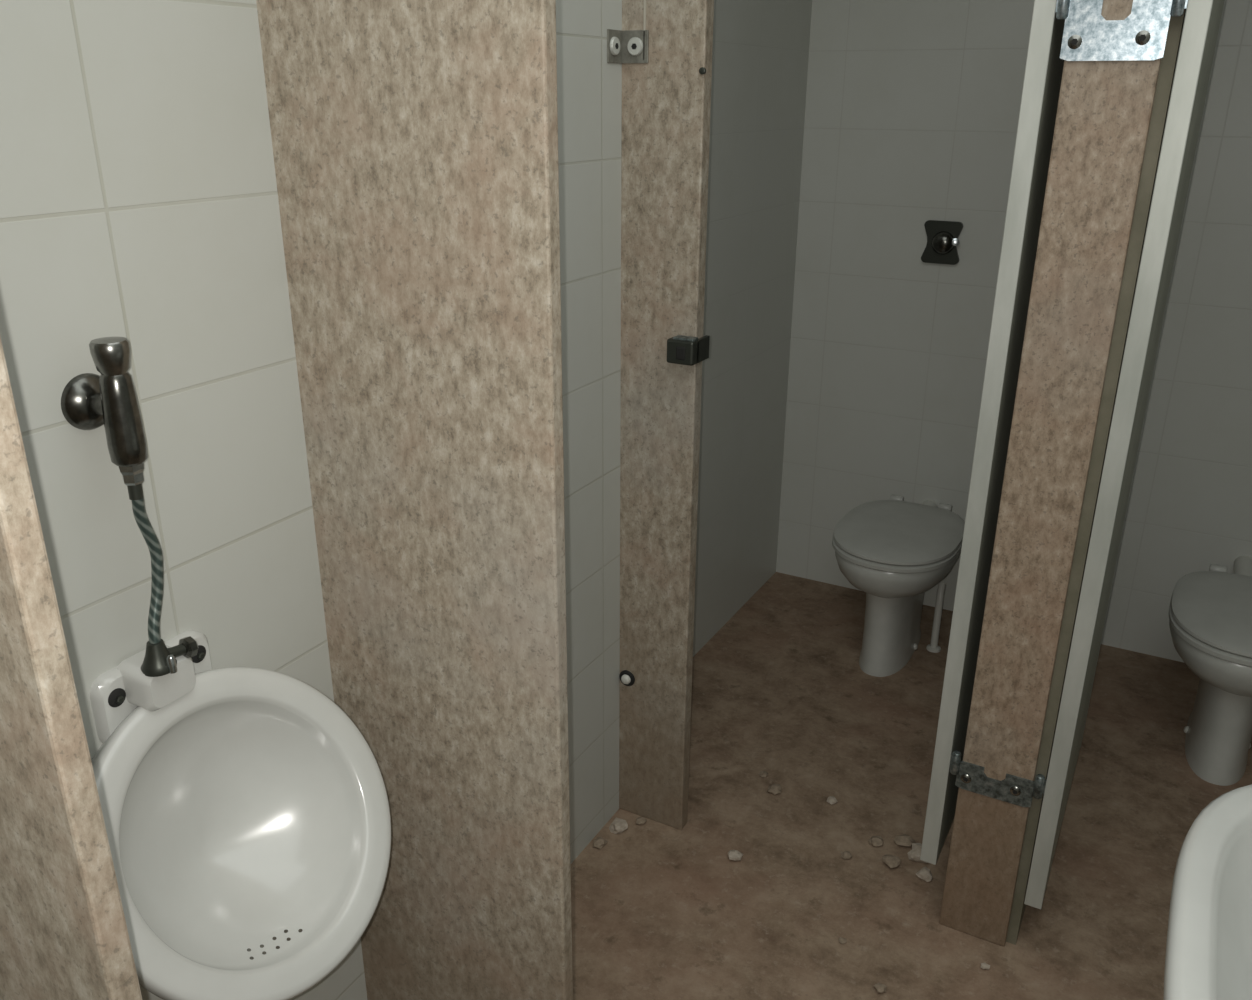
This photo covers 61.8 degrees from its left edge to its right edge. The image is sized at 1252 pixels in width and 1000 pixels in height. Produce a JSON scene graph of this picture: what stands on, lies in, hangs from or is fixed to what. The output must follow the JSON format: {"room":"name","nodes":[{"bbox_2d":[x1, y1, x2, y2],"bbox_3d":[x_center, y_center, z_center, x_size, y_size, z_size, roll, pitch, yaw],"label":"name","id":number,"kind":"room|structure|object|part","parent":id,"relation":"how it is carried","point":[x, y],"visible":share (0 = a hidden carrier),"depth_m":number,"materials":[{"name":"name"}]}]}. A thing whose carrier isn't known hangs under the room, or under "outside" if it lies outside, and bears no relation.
{"room":"public restroom","nodes":[
{"label":"public restroom","id":0,"kind":"room"},
{"bbox_2d":[0,0,621,999],"bbox_3d":[-0.980,-0.030,0.752,0.400,2.700,3.310,12,24,26],"label":"wall","id":1,"kind":"structure","parent":0,"point":[139,203],"depth_m":1.20,"materials":[{"name":"white tile"}]},
{"bbox_2d":[61,337,147,485],"bbox_3d":[-0.535,-0.092,1.081,0.068,0.154,0.060,12,24,26],"label":"valve","id":2,"kind":"object","parent":1,"relation":"attached to","point":[89,401],"visible":1,"depth_m":1.07,"materials":[{"name":"silver metal"}]},
{"bbox_2d":[127,483,163,643],"bbox_3d":[-0.521,0.072,1.143,0.016,0.198,0.037,7,22,16],"label":"hose","id":3,"kind":"object","parent":2,"relation":"attached to","point":[135,492],"visible":1,"depth_m":1.15,"materials":[{"name":"metal"}]},
{"bbox_2d":[90,630,390,999],"bbox_3d":[-0.452,0.378,1.231,0.253,0.399,0.392,12,24,26],"label":"urinal","id":4,"kind":"object","parent":1,"relation":"attached to","point":[246,814],"visible":0.94,"depth_m":1.27,"materials":[{"name":"white ceramic"}]},
{"bbox_3d":[-0.553,0.220,1.230,0.020,0.092,0.154,12,24,26],"label":"plate","id":5,"kind":"part","parent":4,"relation":"part of","materials":[{"name":"white ceramic"}]},
{"bbox_2d":[141,636,197,676],"bbox_3d":[-0.515,0.172,1.179,0.044,0.037,0.065,12,24,26],"label":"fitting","id":6,"kind":"object","parent":4,"relation":"attached to","point":[159,660],"visible":1,"depth_m":1.16,"materials":[{"name":"grey metal"}]},
{"bbox_3d":[-0.516,0.172,1.184,0.018,0.019,0.036,12,24,26],"label":"stem","id":7,"kind":"part","parent":6,"relation":"part of","materials":[{"name":"grey metal"}]},
{"bbox_3d":[-0.503,0.169,1.201,0.025,0.025,0.015,12,24,26],"label":"knob","id":8,"kind":"part","parent":6,"relation":"part of","materials":[{"name":"silver metal"}]},
{"bbox_2d":[607,29,648,63],"bbox_3d":[0.003,-0.809,1.865,0.056,0.055,0.056,12,24,26],"label":"bracket","id":9,"kind":"object","parent":1,"relation":"attached to","point":[625,46],"visible":1,"depth_m":1.88,"materials":[{"name":"metal"}]},
{"bbox_2d":[693,0,811,655],"bbox_3d":[0.093,-0.794,2.731,0.245,2.700,1.440,12,24,26],"label":"wall","id":10,"kind":"structure","parent":0,"point":[760,53],"depth_m":3.07,"materials":[{"name":"white tile"}]},
{"bbox_2d":[571,572,1251,999],"bbox_3d":[0.150,1.187,1.501,2.150,0.100,5.050,12,24,26],"label":"floor","id":11,"kind":"structure","parent":0,"point":[661,911],"depth_m":2.38,"materials":[{"name":"brown stone"}]},
{"bbox_2d":[0,337,141,999],"bbox_3d":[-0.549,0.282,0.853,0.398,2.050,0.024,12,24,26],"label":"divider","id":12,"kind":"object","parent":11,"relation":"on","point":[64,935],"visible":1,"depth_m":0.73,"materials":[{"name":"brown stone"}]},
{"bbox_2d":[256,0,572,999],"bbox_3d":[-0.253,0.087,1.357,0.398,2.050,0.024,12,24,26],"label":"divider","id":13,"kind":"object","parent":11,"relation":"on","point":[415,142],"visible":1,"depth_m":1.27,"materials":[{"name":"brown stone"}]},
{"bbox_2d":[593,837,607,848],"bbox_3d":[-0.061,0.779,2.382,0.035,0.019,0.028,-20,29,-41],"label":"chip","id":14,"kind":"object","parent":11,"relation":"on","point":[599,842],"visible":1,"depth_m":2.38,"materials":[{"name":"beige stone"}]},
{"bbox_2d":[609,817,627,833],"bbox_3d":[-0.017,0.758,2.437,0.044,0.020,0.043,-8,23,-21],"label":"chip","id":15,"kind":"object","parent":11,"relation":"on","point":[618,825],"visible":1,"depth_m":2.43,"materials":[{"name":"beige stone"}]},
{"bbox_2d":[636,816,646,824],"bbox_3d":[0.036,0.753,2.457,0.029,0.015,0.024,-9,23,-23],"label":"chip","id":16,"kind":"object","parent":11,"relation":"on","point":[640,820],"visible":1,"depth_m":2.45,"materials":[{"name":"brown stone"}]},
{"bbox_2d":[619,0,713,829],"bbox_3d":[0.003,-0.218,2.145,0.324,2.050,0.039,12,24,26],"label":"pilaster","id":17,"kind":"object","parent":11,"relation":"on","point":[666,99],"visible":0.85,"depth_m":2.09,"materials":[{"name":"brown stone"}]},
{"bbox_2d":[619,670,634,685],"bbox_3d":[0.000,0.405,2.361,0.039,0.039,0.017,12,24,26],"label":"bolt","id":18,"kind":"object","parent":17,"relation":"attached to","point":[627,678],"visible":1,"depth_m":2.36,"materials":[{"name":"silver"}]},
{"bbox_2d":[667,335,709,365],"bbox_3d":[0.120,-0.296,2.035,0.058,0.052,0.078,12,24,26],"label":"latch","id":19,"kind":"object","parent":17,"relation":"attached to","point":[683,350],"depth_m":2.01,"materials":[{"name":"grey metal"}]},
{"bbox_3d":[0.115,-0.310,2.008,0.044,0.006,0.024,12,24,26],"label":"plate","id":20,"kind":"part","parent":19,"relation":"part of","materials":[{"name":"silver metal"}]},
{"bbox_2d":[728,850,742,860],"bbox_3d":[0.245,0.796,2.345,0.032,0.018,0.039,10,23,23],"label":"chip","id":21,"kind":"object","parent":11,"relation":"on","point":[735,855],"visible":1,"depth_m":2.34,"materials":[{"name":"beige stone"}]},
{"bbox_2d":[759,771,767,777],"bbox_3d":[0.346,0.689,2.631,0.020,0.011,0.025,15,26,33],"label":"chip","id":22,"kind":"object","parent":11,"relation":"on","point":[762,773],"visible":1,"depth_m":2.63,"materials":[{"name":"beige stone"}]},
{"bbox_2d":[767,784,781,794],"bbox_3d":[0.367,0.710,2.568,0.041,0.018,0.035,-10,23,-24],"label":"chip","id":23,"kind":"object","parent":11,"relation":"on","point":[775,789],"visible":1,"depth_m":2.56,"materials":[{"name":"beige stone"}]},
{"bbox_2d":[827,796,837,804],"bbox_3d":[0.499,0.727,2.533,0.025,0.014,0.024,-7,22,-17],"label":"chip","id":24,"kind":"object","parent":11,"relation":"on","point":[831,799],"visible":1,"depth_m":2.53,"materials":[{"name":"beige stone"}]},
{"bbox_2d":[839,937,846,943],"bbox_3d":[0.438,0.892,2.115,0.016,0.008,0.016,7,22,17],"label":"chip","id":25,"kind":"object","parent":11,"relation":"on","point":[841,940],"visible":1,"depth_m":2.11,"materials":[{"name":"beige stone"}]},
{"bbox_2d":[840,851,851,858],"bbox_3d":[0.495,0.798,2.351,0.028,0.013,0.026,0,21,-1],"label":"chip","id":26,"kind":"object","parent":11,"relation":"on","point":[845,854],"visible":1,"depth_m":2.35,"materials":[{"name":"beige stone"}]},
{"bbox_2d":[868,836,882,846],"bbox_3d":[0.573,0.779,2.392,0.033,0.019,0.038,11,24,26],"label":"chip","id":27,"kind":"object","parent":11,"relation":"on","point":[875,841],"visible":1,"depth_m":2.38,"materials":[{"name":"beige stone"}]},
{"bbox_2d":[874,983,886,992],"bbox_3d":[0.487,0.934,2.001,0.024,0.013,0.023,-13,25,-30],"label":"chip","id":28,"kind":"object","parent":11,"relation":"on","point":[881,988],"visible":1,"depth_m":2.00,"materials":[{"name":"beige stone"}]},
{"bbox_2d":[882,855,900,867],"bbox_3d":[0.593,0.803,2.328,0.037,0.021,0.039,-12,24,-28],"label":"chip","id":29,"kind":"object","parent":11,"relation":"on","point":[891,861],"visible":1,"depth_m":2.32,"materials":[{"name":"beige stone"}]},
{"bbox_2d":[832,494,964,676],"bbox_3d":[0.837,0.250,3.193,0.352,0.425,0.640,12,24,26],"label":"toilet","id":30,"kind":"object","parent":11,"relation":"on","point":[895,550],"visible":0.97,"depth_m":3.02,"materials":[{"name":"ceramic"}]},
{"bbox_3d":[0.798,0.111,3.061,0.352,0.019,0.474,12,24,26],"label":"seat","id":31,"kind":"part","parent":30,"relation":"part of","materials":[{"name":"white plastic"}]},
{"bbox_3d":[0.812,0.287,3.160,0.344,0.380,0.530,12,24,26],"label":"bowl","id":32,"kind":"part","parent":30,"relation":"part of","materials":[{"name":"ceramic"}]},
{"bbox_3d":[0.800,0.088,3.056,0.350,0.021,0.475,12,24,26],"label":"lid","id":33,"kind":"part","parent":30,"relation":"part of","materials":[{"name":"white plastic"}]},
{"bbox_2d":[894,834,914,846],"bbox_3d":[0.639,0.779,2.393,0.047,0.019,0.038,-7,22,-17],"label":"chip","id":34,"kind":"object","parent":11,"relation":"on","point":[904,839],"visible":0.98,"depth_m":2.39,"materials":[{"name":"beige stone"}]},
{"bbox_2d":[907,843,927,862],"bbox_3d":[0.664,0.794,2.343,0.059,0.028,0.049,14,25,31],"label":"chip","id":35,"kind":"object","parent":11,"relation":"on","point":[914,854],"visible":0.56,"depth_m":2.34,"materials":[{"name":"beige stone"}]},
{"bbox_2d":[916,866,932,881],"bbox_3d":[0.658,0.817,2.293,0.035,0.022,0.040,15,26,33],"label":"chip","id":36,"kind":"object","parent":11,"relation":"on","point":[924,873],"visible":1,"depth_m":2.28,"materials":[{"name":"beige stone"}]},
{"bbox_2d":[926,583,945,652],"bbox_3d":[0.957,0.359,3.204,0.044,0.220,0.060,12,24,26],"label":"pipe","id":37,"kind":"object","parent":11,"relation":"on","point":[933,647],"visible":1,"depth_m":3.19,"materials":[{"name":"grey plastic"}]},
{"bbox_2d":[980,963,989,969],"bbox_3d":[0.706,0.917,2.055,0.019,0.009,0.015,-2,21,-6],"label":"chip","id":38,"kind":"object","parent":11,"relation":"on","point":[986,966],"visible":1,"depth_m":2.05,"materials":[{"name":"beige stone"}]},
{"bbox_2d":[939,0,1185,945],"bbox_3d":[1.065,-0.292,2.350,0.150,2.050,1.445,12,24,26],"label":"pilaster","id":39,"kind":"object","parent":11,"relation":"on","point":[1111,116],"depth_m":1.75,"materials":[{"name":"brown stone"}]},
{"bbox_2d":[920,0,1064,864],"bbox_3d":[0.767,-0.216,2.045,0.032,1.836,0.620,12,24,26],"label":"door","id":40,"kind":"structure","parent":39,"relation":"in","point":[1044,64],"depth_m":1.80,"materials":[{"name":"grey laminate"}]},
{"bbox_2d":[950,751,1045,806],"bbox_3d":[0.705,0.536,1.993,0.180,0.078,0.017,12,24,26],"label":"hinge plate","id":41,"kind":"object","parent":39,"relation":"attached to","point":[1016,790],"visible":1,"depth_m":2.00,"materials":[{"name":"silver metal"}]},
{"bbox_3d":[0.704,0.544,1.999,0.140,0.060,0.004,12,24,26],"label":"plate","id":42,"kind":"part","parent":41,"relation":"part of","materials":[{"name":"grey metal"}]},
{"bbox_2d":[1055,0,1187,60],"bbox_3d":[0.712,-0.715,1.506,0.180,0.152,0.017,12,24,26],"label":"hinge plate","id":43,"kind":"object","parent":39,"relation":"attached to","point":[1087,36],"visible":1,"depth_m":1.52,"materials":[{"name":"silver metal"}]},
{"bbox_2d":[1071,39,1077,44],"bbox_3d":[0.663,-0.677,1.545,0.010,0.008,0.003,12,24,26],"label":"socket","id":44,"kind":"object","parent":43,"relation":"attached to","point":[1073,41],"depth_m":1.54,"materials":[{"name":"black"}]},
{"bbox_2d":[1139,34,1145,40],"bbox_3d":[0.743,-0.665,1.503,0.010,0.008,0.003,12,24,26],"label":"socket","id":45,"kind":"object","parent":43,"relation":"attached to","point":[1142,37],"depth_m":1.50,"materials":[{"name":"black"}]},
{"bbox_2d":[1024,0,1224,908],"bbox_3d":[0.948,-0.169,1.957,0.032,1.858,0.620,12,24,26],"label":"door","id":46,"kind":"structure","parent":39,"relation":"in","point":[1202,20],"depth_m":1.74,"materials":[{"name":"grey laminate"}]},
{"bbox_2d":[1169,555,1251,785],"bbox_3d":[1.600,0.426,2.754,0.352,0.425,0.734,12,24,26],"label":"toilet","id":47,"kind":"object","parent":11,"relation":"on","point":[1210,612],"visible":1,"depth_m":2.57,"materials":[{"name":"ceramic"}]},
{"bbox_3d":[1.539,0.301,2.583,0.352,0.019,0.474,12,24,26],"label":"seat","id":48,"kind":"part","parent":47,"relation":"part of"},
{"bbox_3d":[1.541,0.278,2.579,0.350,0.021,0.475,12,24,26],"label":"lid","id":49,"kind":"part","parent":47,"relation":"part of","materials":[{"name":"white plastic"}]},
{"bbox_2d":[776,0,1251,661],"bbox_3d":[1.256,-0.897,3.010,2.000,2.700,0.200,12,24,26],"label":"wall","id":50,"kind":"structure","parent":0,"point":[912,108],"depth_m":3.10,"materials":[{"name":"white tile"}]},
{"bbox_2d":[921,220,962,264],"bbox_3d":[0.936,-0.764,3.106,0.112,0.124,0.040,12,24,26],"label":"button","id":51,"kind":"object","parent":50,"relation":"attached to","point":[943,241],"visible":1,"depth_m":3.10,"materials":[{"name":"grey metal"}]},
{"bbox_2d":[1164,784,1251,999],"bbox_3d":[0.757,0.851,1.064,0.514,0.850,0.694,12,24,26],"label":"washbasin","id":52,"kind":"object","parent":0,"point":[1208,956],"visible":1,"depth_m":1.07,"materials":[{"name":"white ceramic"}]}
]}

